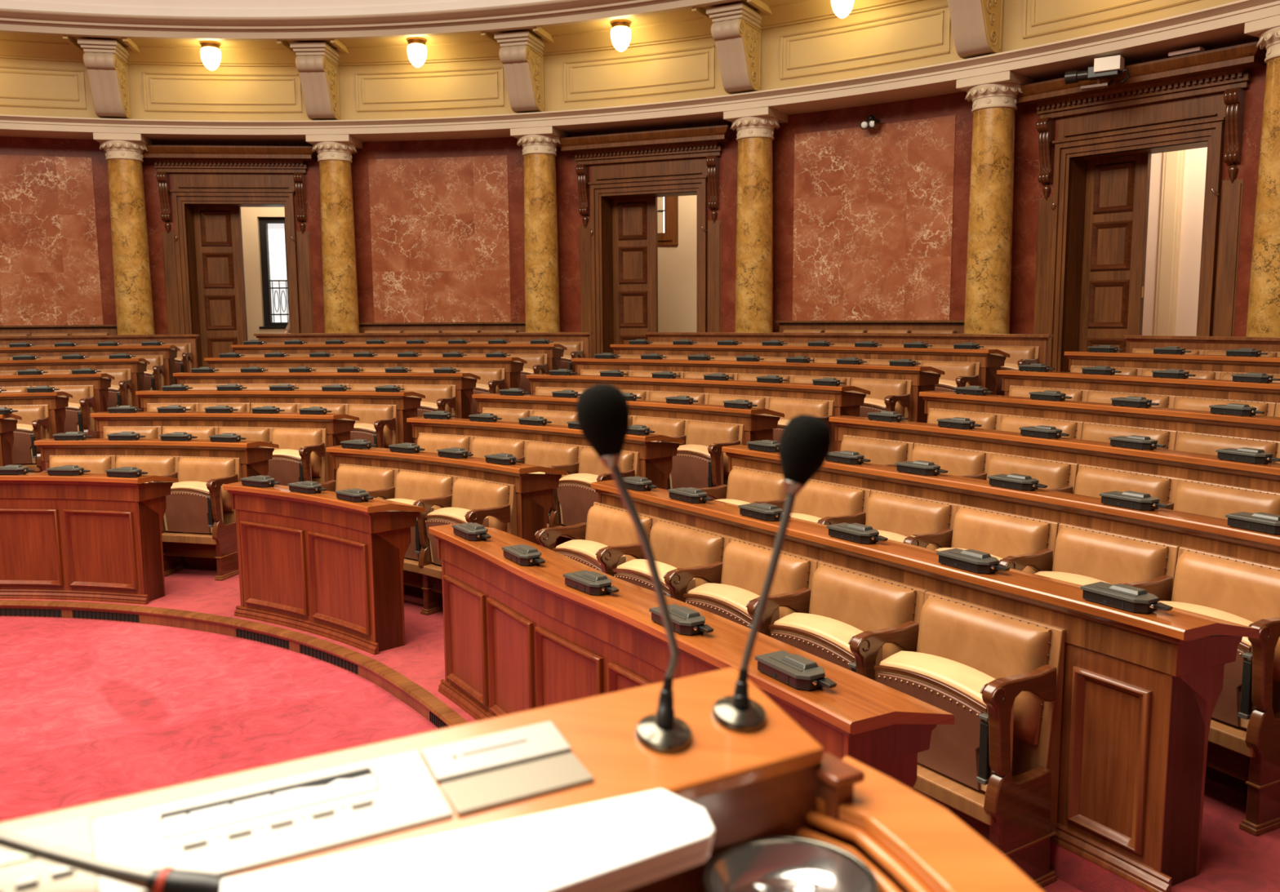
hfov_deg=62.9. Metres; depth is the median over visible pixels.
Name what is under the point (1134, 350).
chair
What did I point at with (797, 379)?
chair
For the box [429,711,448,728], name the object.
vent grille
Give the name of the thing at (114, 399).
seat cushion
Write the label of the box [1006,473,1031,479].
hood
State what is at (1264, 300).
marble column
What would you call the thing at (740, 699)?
socket
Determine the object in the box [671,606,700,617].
hood
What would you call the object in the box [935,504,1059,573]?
chair
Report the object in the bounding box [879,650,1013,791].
seat cushion
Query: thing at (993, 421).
chair
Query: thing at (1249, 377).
console
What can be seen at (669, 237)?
window
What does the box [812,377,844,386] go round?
console
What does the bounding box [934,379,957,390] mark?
seat cushion
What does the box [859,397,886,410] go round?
seat cushion
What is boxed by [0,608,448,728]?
floor vent
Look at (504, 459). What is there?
console
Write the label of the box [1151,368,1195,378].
console
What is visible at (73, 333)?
cushion
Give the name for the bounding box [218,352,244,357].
console
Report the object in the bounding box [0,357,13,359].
chair
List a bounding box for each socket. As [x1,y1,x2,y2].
[655,696,675,727]
[731,688,750,708]
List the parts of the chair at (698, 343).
backrest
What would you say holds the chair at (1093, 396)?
on the floor at (1233, 859)
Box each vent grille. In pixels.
[0,608,62,617]
[71,610,139,622]
[235,629,288,648]
[299,644,358,674]
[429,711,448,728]
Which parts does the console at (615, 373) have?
lid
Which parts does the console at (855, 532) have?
lid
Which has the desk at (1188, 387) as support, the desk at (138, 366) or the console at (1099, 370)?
the console at (1099, 370)
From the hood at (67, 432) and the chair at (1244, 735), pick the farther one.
the hood at (67, 432)
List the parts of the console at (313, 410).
lid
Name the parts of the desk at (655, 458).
edge moulding, panel, panel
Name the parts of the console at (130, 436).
lid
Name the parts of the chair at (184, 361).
backrest, armrest, panel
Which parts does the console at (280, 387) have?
lid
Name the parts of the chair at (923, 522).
panel, armrest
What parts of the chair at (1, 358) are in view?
backrest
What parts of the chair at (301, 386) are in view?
backrest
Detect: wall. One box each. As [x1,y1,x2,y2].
[0,0,552,17]
[0,0,1239,120]
[0,63,1266,337]
[240,207,290,341]
[657,195,697,332]
[1142,147,1207,336]
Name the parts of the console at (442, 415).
lid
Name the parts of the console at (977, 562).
lid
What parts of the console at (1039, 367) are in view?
lid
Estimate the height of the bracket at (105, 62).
0.969 m
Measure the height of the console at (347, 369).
0.064 m
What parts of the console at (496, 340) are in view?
lid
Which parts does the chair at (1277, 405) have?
backrest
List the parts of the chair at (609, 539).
armrest, backrest, armrest, panel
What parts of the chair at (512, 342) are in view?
backrest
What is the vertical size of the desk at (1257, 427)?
1.048 m
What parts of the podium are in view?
control panel, corner post, rail moulding, rail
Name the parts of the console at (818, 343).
lid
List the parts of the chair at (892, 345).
backrest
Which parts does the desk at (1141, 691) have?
edge moulding, panel moulding, panel, panel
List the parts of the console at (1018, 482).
lid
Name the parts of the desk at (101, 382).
edge moulding, panel, panel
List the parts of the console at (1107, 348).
lid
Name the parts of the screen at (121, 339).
edge moulding, cap rail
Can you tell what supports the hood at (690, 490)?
attached to the console at (691, 495)
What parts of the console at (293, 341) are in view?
lid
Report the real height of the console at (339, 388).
0.064 m
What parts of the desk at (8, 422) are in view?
panel, panel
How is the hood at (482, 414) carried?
attached to the console at (487, 417)
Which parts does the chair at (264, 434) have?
backrest, panel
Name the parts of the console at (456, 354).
lid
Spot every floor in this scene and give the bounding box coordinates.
[0,556,1279,891]
[0,616,439,822]
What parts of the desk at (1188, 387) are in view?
edge moulding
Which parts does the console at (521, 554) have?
lid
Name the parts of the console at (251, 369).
lid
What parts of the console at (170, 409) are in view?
lid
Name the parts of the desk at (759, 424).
edge moulding, panel, panel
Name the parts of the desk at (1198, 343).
cap rail, edge moulding, screen panel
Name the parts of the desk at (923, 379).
edge moulding, panel, panel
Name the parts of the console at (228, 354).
lid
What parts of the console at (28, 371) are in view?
lid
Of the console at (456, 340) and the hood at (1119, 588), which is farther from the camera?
the console at (456, 340)
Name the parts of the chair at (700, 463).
hinge plate, backrest, panel, armrest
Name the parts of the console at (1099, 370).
lid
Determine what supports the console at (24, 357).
on the desk at (138, 366)
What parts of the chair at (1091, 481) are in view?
armrest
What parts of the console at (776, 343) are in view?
lid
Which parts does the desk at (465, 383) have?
edge moulding, panel, panel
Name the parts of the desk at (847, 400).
edge moulding, panel, panel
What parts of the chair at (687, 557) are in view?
backrest, armrest, panel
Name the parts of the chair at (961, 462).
armrest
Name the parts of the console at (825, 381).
lid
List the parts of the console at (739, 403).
lid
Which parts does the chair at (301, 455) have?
backrest, hinge plate, armrest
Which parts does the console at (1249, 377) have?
lid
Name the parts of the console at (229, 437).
lid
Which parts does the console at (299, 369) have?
lid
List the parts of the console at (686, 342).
lid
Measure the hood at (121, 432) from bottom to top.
0.014 m
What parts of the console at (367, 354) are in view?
lid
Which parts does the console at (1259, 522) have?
lid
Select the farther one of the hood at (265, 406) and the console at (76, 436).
the hood at (265, 406)
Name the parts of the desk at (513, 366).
edge moulding, panel, panel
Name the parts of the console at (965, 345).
lid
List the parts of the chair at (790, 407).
backrest, armrest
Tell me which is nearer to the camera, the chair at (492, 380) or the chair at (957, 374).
the chair at (957, 374)
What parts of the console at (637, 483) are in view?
lid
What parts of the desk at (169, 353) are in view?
edge moulding, panel, panel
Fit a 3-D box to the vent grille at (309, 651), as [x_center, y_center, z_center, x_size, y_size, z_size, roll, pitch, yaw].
[-1.942,1.326,6.526,0.648,0.050,0.017,6,9,41]
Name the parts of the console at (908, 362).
lid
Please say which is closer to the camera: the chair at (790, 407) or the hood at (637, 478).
the hood at (637, 478)
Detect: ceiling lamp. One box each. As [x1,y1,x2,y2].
[200,40,221,71]
[406,37,426,67]
[610,19,631,51]
[831,0,853,18]
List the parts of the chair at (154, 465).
backrest, panel, armrest, panel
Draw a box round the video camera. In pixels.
[1064,55,1130,90]
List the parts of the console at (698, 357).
lid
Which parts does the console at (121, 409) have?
lid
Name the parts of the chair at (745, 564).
backrest, panel, armrest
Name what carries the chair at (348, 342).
on the floor at (1233, 859)
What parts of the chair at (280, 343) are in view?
backrest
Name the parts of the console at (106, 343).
lid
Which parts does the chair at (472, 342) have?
backrest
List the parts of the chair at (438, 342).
backrest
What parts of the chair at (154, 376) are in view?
hinge plate, armrest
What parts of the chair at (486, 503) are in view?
seat rail, backrest, panel, armrest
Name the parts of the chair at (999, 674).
seat rail, hinge plate, backrest, panel, panel, armrest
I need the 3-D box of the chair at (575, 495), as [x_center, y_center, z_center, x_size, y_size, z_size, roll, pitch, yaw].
[-0.343,0.499,7.739,0.624,0.925,0.424,6,10,44]
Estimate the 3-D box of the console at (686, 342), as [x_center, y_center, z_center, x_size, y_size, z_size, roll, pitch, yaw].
[0.536,-1.237,12.448,0.287,0.064,0.113,4,8,29]
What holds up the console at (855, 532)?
on the desk at (1141, 691)
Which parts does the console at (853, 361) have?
lid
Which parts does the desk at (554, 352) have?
edge moulding, panel, panel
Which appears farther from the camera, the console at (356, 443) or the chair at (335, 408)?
the chair at (335, 408)
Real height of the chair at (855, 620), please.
0.925 m
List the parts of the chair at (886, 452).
armrest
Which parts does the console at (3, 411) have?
lid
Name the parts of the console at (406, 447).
lid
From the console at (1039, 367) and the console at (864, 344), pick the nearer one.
the console at (1039, 367)
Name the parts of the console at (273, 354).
lid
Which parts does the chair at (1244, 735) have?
backrest, panel, seat rail, hinge plate, panel, armrest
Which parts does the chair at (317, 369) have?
backrest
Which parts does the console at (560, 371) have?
lid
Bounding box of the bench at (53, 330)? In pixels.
[0,324,116,336]
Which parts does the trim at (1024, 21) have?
frieze panel frame, frieze panel frame, frieze panel frame, frieze panel frame, frieze panel frame, frieze panel frame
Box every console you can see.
[0,407,17,414]
[0,464,35,475]
[8,342,35,347]
[11,354,40,359]
[16,368,48,375]
[26,386,59,392]
[46,465,90,475]
[52,431,92,440]
[53,342,79,346]
[61,354,88,359]
[71,368,101,374]
[97,341,122,346]
[105,466,147,477]
[106,431,146,440]
[107,405,142,413]
[108,353,135,359]
[140,340,165,346]
[156,405,191,413]
[159,431,197,441]
[161,384,192,391]
[190,366,219,373]
[204,405,238,413]
[208,433,246,442]
[216,384,246,391]
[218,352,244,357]
[240,366,267,373]
[240,475,279,487]
[243,339,266,345]
[250,405,284,413]
[263,351,288,357]
[268,384,298,391]
[284,339,307,344]
[287,480,327,493]
[288,366,315,372]
[298,406,332,414]
[308,351,334,357]
[320,384,351,391]
[324,339,348,344]
[334,488,373,502]
[336,366,364,373]
[340,439,377,448]
[352,351,377,357]
[365,338,388,344]
[374,385,404,392]
[384,366,412,373]
[388,442,425,453]
[396,351,422,357]
[405,338,428,344]
[422,410,456,419]
[432,367,460,373]
[436,447,473,458]
[441,351,466,357]
[447,338,471,343]
[451,522,491,541]
[468,413,502,422]
[484,351,510,357]
[484,453,521,465]
[487,338,511,343]
[498,387,528,395]
[501,544,545,565]
[517,416,551,426]
[529,338,553,344]
[548,368,577,375]
[551,390,579,398]
[562,569,619,595]
[566,421,580,428]
[594,352,620,359]
[599,369,627,377]
[622,392,641,400]
[623,475,657,491]
[627,424,654,435]
[628,338,653,344]
[640,353,666,359]
[648,604,713,635]
[651,371,680,378]
[665,395,697,404]
[667,487,713,503]
[672,339,697,345]
[687,354,714,360]
[702,373,733,380]
[716,339,742,345]
[723,399,757,408]
[735,355,764,361]
[737,502,782,520]
[746,440,779,452]
[755,375,787,382]
[755,650,836,690]
[761,340,787,346]
[785,355,814,363]
[807,340,834,346]
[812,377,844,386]
[826,450,871,464]
[826,522,888,543]
[835,357,866,364]
[853,341,882,347]
[866,410,908,422]
[888,359,920,366]
[895,460,948,475]
[902,342,932,348]
[936,417,982,429]
[936,548,1010,573]
[952,342,983,349]
[954,385,993,395]
[987,473,1047,490]
[1017,363,1055,372]
[1018,425,1069,439]
[1028,390,1071,400]
[1080,582,1173,613]
[1081,365,1121,375]
[1087,345,1123,352]
[1099,490,1169,511]
[1108,435,1166,449]
[1110,395,1159,408]
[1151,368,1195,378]
[1152,346,1191,354]
[1208,403,1265,416]
[1215,447,1279,464]
[1225,348,1267,356]
[1225,511,1279,534]
[1231,372,1279,382]
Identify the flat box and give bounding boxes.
[1168,46,1204,57]
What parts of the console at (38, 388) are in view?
lid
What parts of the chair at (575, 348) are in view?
backrest, armrest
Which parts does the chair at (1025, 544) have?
armrest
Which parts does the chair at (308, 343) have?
backrest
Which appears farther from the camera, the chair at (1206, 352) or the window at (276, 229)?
the window at (276, 229)
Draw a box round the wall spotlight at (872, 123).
[859,115,879,129]
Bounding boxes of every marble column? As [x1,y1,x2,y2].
[93,132,155,334]
[305,134,362,333]
[510,126,568,332]
[723,106,787,332]
[955,71,1034,333]
[1244,14,1279,337]
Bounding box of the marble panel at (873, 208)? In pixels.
[792,115,955,320]
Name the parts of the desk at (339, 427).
panel, edge moulding, panel, panel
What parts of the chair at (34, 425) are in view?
backrest, seat rail, hinge plate, armrest, panel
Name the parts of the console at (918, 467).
lid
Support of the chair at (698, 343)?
on the floor at (1233, 859)
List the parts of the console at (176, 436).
lid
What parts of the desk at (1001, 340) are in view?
edge moulding, cap rail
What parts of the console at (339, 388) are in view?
lid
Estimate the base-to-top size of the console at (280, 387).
0.064 m
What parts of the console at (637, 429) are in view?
lid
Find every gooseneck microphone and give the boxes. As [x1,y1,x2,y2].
[0,831,228,891]
[576,383,693,754]
[711,414,831,733]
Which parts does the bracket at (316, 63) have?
cap moulding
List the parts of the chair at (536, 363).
backrest, panel, armrest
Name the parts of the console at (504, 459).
lid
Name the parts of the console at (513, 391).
lid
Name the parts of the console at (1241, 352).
lid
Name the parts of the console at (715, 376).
lid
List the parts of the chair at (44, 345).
backrest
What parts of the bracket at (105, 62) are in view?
cap moulding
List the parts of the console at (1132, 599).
lid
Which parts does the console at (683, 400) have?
lid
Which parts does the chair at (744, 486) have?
armrest, backrest, panel, armrest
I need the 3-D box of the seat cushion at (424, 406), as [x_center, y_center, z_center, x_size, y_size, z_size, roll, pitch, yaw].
[-2.362,-0.276,11.196,0.521,0.398,0.147,2,7,17]
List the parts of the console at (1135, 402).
lid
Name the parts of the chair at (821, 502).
panel, armrest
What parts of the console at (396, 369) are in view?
lid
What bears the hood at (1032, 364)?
attached to the console at (1039, 367)
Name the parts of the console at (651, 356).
lid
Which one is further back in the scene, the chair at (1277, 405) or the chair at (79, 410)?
the chair at (79, 410)
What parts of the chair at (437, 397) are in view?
backrest, armrest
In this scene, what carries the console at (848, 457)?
on the desk at (1181, 529)
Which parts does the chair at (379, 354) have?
backrest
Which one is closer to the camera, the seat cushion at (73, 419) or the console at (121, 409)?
the console at (121, 409)
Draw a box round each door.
[142,140,318,368]
[557,120,735,358]
[1017,36,1266,372]
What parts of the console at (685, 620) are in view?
lid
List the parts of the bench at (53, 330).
cap rail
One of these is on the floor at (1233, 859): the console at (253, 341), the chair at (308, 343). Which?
the chair at (308, 343)
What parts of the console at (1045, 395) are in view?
lid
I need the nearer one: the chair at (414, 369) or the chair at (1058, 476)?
the chair at (1058, 476)
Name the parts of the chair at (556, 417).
panel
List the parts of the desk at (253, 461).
panel, edge moulding, panel, panel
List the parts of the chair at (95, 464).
panel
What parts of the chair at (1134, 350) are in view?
backrest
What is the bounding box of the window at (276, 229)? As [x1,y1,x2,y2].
[258,217,288,328]
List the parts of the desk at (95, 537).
panel moulding, edge moulding, panel moulding, panel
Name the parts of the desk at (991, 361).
edge moulding, panel, panel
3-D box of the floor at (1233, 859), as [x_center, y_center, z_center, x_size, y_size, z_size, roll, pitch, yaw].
[-1.441,0.460,9.659,25.137,0.998,11.669,3,8,26]
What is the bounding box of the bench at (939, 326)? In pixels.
[775,320,964,333]
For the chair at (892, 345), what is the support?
on the floor at (1233, 859)
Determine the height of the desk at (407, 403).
1.048 m
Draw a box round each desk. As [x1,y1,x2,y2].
[0,345,180,386]
[0,358,150,412]
[0,373,115,438]
[0,391,72,439]
[0,413,22,466]
[0,472,178,604]
[34,438,279,478]
[90,411,359,480]
[135,390,425,444]
[173,372,480,418]
[204,356,527,389]
[222,481,425,655]
[231,343,567,374]
[253,332,593,358]
[325,444,566,545]
[406,416,684,489]
[428,523,954,789]
[471,393,784,445]
[526,373,870,451]
[571,358,945,422]
[591,480,1259,891]
[609,344,1009,395]
[643,332,1053,365]
[721,444,1279,567]
[828,415,1279,493]
[919,391,1279,441]
[996,369,1279,403]
[1064,351,1279,373]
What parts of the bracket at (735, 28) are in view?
cap moulding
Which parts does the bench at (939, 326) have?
cap rail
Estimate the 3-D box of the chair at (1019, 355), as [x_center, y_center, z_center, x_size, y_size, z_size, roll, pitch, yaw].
[3.791,-0.580,10.962,0.424,0.925,0.661,-7,10,-42]
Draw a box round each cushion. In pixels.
[0,333,28,336]
[13,423,37,464]
[31,333,69,336]
[65,402,84,431]
[71,332,108,335]
[107,384,121,406]
[144,369,155,390]
[163,481,223,533]
[174,356,184,372]
[272,448,311,481]
[353,422,384,448]
[364,330,402,333]
[386,498,434,548]
[403,329,440,333]
[417,401,438,411]
[426,507,488,562]
[442,329,479,333]
[473,383,489,391]
[480,329,518,332]
[520,368,533,394]
[531,471,562,518]
[555,539,626,567]
[558,473,598,524]
[560,355,573,374]
[616,559,695,599]
[669,444,723,488]
[687,582,779,637]
[715,498,751,505]
[773,613,882,682]
[777,418,789,428]
[782,328,823,333]
[791,512,821,522]
[824,329,866,333]
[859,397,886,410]
[866,329,910,333]
[877,529,926,547]
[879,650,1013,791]
[911,329,955,333]
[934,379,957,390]
[935,547,1003,560]
[1000,362,1018,369]
[1035,571,1111,585]
[1157,600,1253,728]
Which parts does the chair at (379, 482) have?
armrest, backrest, panel, armrest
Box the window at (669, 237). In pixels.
[657,195,678,245]
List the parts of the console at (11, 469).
lid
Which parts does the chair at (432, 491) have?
seat rail, hinge plate, backrest, panel, panel, armrest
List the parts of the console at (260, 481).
lid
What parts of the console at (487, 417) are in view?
lid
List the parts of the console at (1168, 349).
lid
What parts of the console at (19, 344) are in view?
lid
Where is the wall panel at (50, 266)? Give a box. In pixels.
[0,155,103,325]
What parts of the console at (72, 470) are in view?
lid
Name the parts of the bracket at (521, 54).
cap moulding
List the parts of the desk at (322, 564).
panel, panel moulding, edge moulding, panel, panel moulding, panel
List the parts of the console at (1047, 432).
lid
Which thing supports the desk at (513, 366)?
on the floor at (1233, 859)
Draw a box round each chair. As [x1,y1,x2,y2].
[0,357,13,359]
[0,370,17,375]
[0,386,30,392]
[0,404,51,472]
[7,344,54,346]
[31,385,97,438]
[35,356,62,359]
[40,455,115,473]
[42,369,71,374]
[62,344,97,346]
[84,355,109,359]
[96,368,133,412]
[102,426,162,439]
[115,455,187,577]
[118,343,141,346]
[131,355,164,390]
[146,403,199,411]
[161,342,192,384]
[161,456,241,581]
[162,426,218,439]
[183,383,240,390]
[199,403,250,412]
[214,367,264,372]
[218,426,273,448]
[240,354,264,357]
[240,383,295,390]
[250,403,299,413]
[263,342,284,344]
[264,367,313,372]
[267,426,328,486]
[285,354,309,356]
[295,383,350,391]
[299,403,348,414]
[303,342,344,344]
[313,367,362,372]
[318,463,399,499]
[330,353,353,356]
[344,342,366,344]
[347,404,398,448]
[349,383,403,391]
[362,367,410,372]
[373,353,397,356]
[382,469,457,615]
[385,342,406,343]
[403,384,457,443]
[410,367,457,373]
[417,353,442,356]
[417,432,474,457]
[419,475,516,593]
[425,341,448,343]
[457,368,506,414]
[462,353,485,356]
[466,341,488,343]
[471,435,528,463]
[482,407,533,422]
[506,341,530,343]
[506,353,547,395]
[524,440,582,548]
[532,409,577,426]
[534,502,657,576]
[535,386,585,396]
[549,341,583,375]
[555,445,639,544]
[580,369,631,376]
[612,517,732,602]
[617,354,665,359]
[620,389,649,400]
[629,415,636,426]
[631,370,684,377]
[634,415,689,489]
[649,391,709,404]
[650,342,693,344]
[665,355,713,359]
[669,419,744,497]
[683,537,819,637]
[684,371,737,380]
[693,342,738,345]
[697,466,786,510]
[708,393,769,409]
[713,355,762,361]
[737,373,793,382]
[738,342,784,346]
[762,356,813,362]
[768,396,834,452]
[768,560,927,682]
[784,342,831,346]
[791,479,871,525]
[792,375,851,386]
[813,357,866,364]
[831,343,879,346]
[840,435,914,466]
[850,377,912,421]
[865,489,958,550]
[866,359,921,366]
[874,591,1065,888]
[880,343,930,347]
[911,442,991,479]
[921,360,980,392]
[927,408,1002,430]
[930,344,983,349]
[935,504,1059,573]
[983,345,1039,395]
[986,452,1079,493]
[1000,414,1084,439]
[1008,385,1088,401]
[1035,523,1179,601]
[1070,365,1142,375]
[1074,464,1178,510]
[1081,422,1177,450]
[1086,390,1175,408]
[1132,348,1204,355]
[1142,368,1222,379]
[1157,546,1279,835]
[1173,395,1276,417]
[1173,478,1279,519]
[1174,431,1279,463]
[1204,350,1279,357]
[1220,371,1279,382]
[1274,402,1279,417]
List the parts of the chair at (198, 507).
seat rail, backrest, panel, hinge plate, armrest, panel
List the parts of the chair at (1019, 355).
backrest, panel, armrest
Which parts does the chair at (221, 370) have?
backrest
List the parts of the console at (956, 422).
lid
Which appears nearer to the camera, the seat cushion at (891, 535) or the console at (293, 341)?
the seat cushion at (891, 535)
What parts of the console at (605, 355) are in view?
lid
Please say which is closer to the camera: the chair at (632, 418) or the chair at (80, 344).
the chair at (632, 418)
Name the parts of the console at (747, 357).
lid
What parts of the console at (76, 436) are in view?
lid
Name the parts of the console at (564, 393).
lid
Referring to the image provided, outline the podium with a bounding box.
[0,666,1044,891]
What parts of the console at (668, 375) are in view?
lid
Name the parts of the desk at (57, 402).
edge moulding, panel, panel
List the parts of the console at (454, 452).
lid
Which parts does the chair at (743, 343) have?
backrest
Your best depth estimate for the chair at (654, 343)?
13.65 m
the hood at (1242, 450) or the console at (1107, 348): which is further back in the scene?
the console at (1107, 348)
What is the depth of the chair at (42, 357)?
13.45 m
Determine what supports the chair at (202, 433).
on the floor at (1233, 859)
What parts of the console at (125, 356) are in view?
lid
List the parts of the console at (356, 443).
lid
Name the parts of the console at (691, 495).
lid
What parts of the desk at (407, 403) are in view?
edge moulding, panel, panel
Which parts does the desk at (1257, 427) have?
edge moulding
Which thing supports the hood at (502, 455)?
attached to the console at (504, 459)
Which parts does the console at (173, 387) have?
lid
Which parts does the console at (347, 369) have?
lid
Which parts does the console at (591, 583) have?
lid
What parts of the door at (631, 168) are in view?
panel moulding, panel moulding, panel moulding, panel moulding, cornice, casing, architrave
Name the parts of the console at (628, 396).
lid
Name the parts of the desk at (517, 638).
panel, panel moulding, panel moulding, panel, panel moulding, panel moulding, edge moulding, panel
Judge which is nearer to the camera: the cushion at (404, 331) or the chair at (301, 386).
the chair at (301, 386)
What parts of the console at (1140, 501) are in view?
lid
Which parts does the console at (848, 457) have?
lid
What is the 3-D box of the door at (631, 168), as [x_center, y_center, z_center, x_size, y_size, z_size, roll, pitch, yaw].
[0.142,-2.615,14.983,2.580,3.757,0.830,3,8,22]
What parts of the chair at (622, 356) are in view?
backrest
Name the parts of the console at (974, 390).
lid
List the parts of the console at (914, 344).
lid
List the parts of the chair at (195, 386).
backrest, panel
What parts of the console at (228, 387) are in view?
lid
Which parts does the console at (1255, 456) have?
lid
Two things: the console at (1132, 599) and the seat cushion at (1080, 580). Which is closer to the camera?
the console at (1132, 599)
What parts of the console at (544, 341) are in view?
lid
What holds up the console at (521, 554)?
on the desk at (517, 638)
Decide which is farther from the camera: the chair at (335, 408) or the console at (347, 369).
the console at (347, 369)
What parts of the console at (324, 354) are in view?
lid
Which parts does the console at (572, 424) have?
lid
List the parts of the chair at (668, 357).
backrest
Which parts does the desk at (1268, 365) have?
edge moulding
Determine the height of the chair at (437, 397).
0.925 m
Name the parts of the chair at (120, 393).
backrest, hinge plate, armrest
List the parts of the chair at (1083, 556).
backrest, armrest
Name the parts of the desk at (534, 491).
edge moulding, panel, panel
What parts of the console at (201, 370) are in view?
lid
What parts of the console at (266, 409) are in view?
lid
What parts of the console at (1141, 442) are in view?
lid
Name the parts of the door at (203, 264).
panel moulding, panel moulding, panel moulding, panel moulding, cornice, architrave, casing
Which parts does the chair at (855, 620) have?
backrest, panel, armrest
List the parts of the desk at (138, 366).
edge moulding, panel, panel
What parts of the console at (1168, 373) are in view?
lid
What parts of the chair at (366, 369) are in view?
backrest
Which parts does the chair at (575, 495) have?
seat rail, backrest, panel, armrest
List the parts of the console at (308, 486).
lid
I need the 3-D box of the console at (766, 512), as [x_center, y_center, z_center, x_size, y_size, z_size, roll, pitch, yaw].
[0.617,0.324,5.149,0.113,0.064,0.287,-5,9,-34]
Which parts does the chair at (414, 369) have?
backrest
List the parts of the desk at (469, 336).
edge moulding, cap rail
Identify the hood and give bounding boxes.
[3,464,22,467]
[60,465,78,468]
[65,431,81,433]
[118,405,132,407]
[119,431,134,433]
[119,466,137,470]
[167,405,181,407]
[171,431,186,434]
[214,405,228,407]
[221,433,236,435]
[253,475,271,479]
[262,405,275,408]
[301,480,318,484]
[309,406,322,408]
[348,488,365,493]
[351,439,368,442]
[400,442,416,445]
[433,410,447,413]
[448,447,464,450]
[466,523,484,529]
[480,413,493,415]
[497,453,513,457]
[517,545,537,553]
[528,416,543,418]
[561,390,574,391]
[582,571,607,581]
[629,475,648,481]
[631,424,646,427]
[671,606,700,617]
[675,395,689,398]
[682,487,703,493]
[734,399,748,402]
[755,502,778,509]
[760,440,777,444]
[766,375,779,377]
[782,653,817,669]
[822,377,836,379]
[839,450,859,455]
[846,523,872,530]
[880,410,897,414]
[911,460,934,465]
[951,417,969,421]
[959,549,991,558]
[966,385,982,388]
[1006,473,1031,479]
[1030,363,1045,365]
[1035,425,1056,429]
[1042,390,1061,393]
[1094,365,1110,368]
[1108,583,1147,595]
[1120,490,1151,497]
[1125,395,1146,399]
[1127,435,1151,439]
[1164,346,1180,348]
[1165,368,1183,371]
[1226,403,1249,407]
[1235,447,1264,453]
[1239,348,1256,350]
[1246,372,1266,375]
[1250,512,1279,520]
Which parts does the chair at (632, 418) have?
backrest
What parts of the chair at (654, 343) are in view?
backrest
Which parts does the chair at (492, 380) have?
backrest, panel, armrest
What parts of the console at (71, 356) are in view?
lid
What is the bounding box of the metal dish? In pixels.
[703,835,879,891]
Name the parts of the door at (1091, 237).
panel moulding, panel moulding, panel moulding, panel moulding, casing, cornice, lock plate, architrave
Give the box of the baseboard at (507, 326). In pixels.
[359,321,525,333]
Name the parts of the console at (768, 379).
lid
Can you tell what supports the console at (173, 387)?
on the desk at (407, 403)
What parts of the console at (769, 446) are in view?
lid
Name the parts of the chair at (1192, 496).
panel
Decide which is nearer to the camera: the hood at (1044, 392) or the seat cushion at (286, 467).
the hood at (1044, 392)
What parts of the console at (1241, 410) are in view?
lid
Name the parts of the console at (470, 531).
lid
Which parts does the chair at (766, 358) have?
backrest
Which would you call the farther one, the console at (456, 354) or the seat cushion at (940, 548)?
the console at (456, 354)
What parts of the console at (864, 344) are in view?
lid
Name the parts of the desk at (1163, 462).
panel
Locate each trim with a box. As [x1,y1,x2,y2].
[0,0,741,40]
[0,0,1198,112]
[0,0,1279,142]
[0,600,469,728]
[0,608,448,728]
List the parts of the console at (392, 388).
lid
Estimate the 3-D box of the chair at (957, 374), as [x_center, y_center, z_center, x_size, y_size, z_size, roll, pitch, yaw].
[2.963,-0.365,10.321,0.424,0.925,0.676,-7,10,-43]
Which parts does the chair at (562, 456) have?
backrest, panel, armrest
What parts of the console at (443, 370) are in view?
lid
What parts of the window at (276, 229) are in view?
sill, pane, balcony railing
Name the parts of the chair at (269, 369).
backrest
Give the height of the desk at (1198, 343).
1.048 m
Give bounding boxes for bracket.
[62,35,139,119]
[276,39,348,120]
[480,26,554,113]
[691,0,772,94]
[946,0,1003,58]
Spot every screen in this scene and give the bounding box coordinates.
[0,334,199,368]
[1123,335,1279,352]
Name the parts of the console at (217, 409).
lid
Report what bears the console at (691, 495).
on the desk at (1141, 691)
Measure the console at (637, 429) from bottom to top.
0.064 m
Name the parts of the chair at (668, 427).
backrest, panel, panel, armrest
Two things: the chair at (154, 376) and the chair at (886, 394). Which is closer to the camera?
the chair at (886, 394)
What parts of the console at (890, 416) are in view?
lid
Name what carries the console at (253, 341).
on the desk at (554, 352)
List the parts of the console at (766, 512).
lid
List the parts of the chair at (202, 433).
panel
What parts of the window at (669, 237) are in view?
pane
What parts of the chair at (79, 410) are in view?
backrest, hinge plate, armrest, panel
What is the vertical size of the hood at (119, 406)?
0.014 m
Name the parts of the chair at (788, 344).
backrest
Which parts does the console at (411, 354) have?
lid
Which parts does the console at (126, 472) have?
lid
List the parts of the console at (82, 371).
lid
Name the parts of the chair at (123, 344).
backrest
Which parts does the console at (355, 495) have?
lid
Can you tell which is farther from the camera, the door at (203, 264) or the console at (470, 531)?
the door at (203, 264)
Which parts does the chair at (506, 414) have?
panel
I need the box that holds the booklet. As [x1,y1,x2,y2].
[220,788,715,891]
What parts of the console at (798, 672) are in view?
lid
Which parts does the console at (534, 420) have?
lid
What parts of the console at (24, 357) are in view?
lid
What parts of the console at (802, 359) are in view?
lid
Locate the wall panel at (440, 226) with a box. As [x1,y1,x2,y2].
[368,155,511,322]
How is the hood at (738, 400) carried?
attached to the console at (739, 403)
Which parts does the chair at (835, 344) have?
backrest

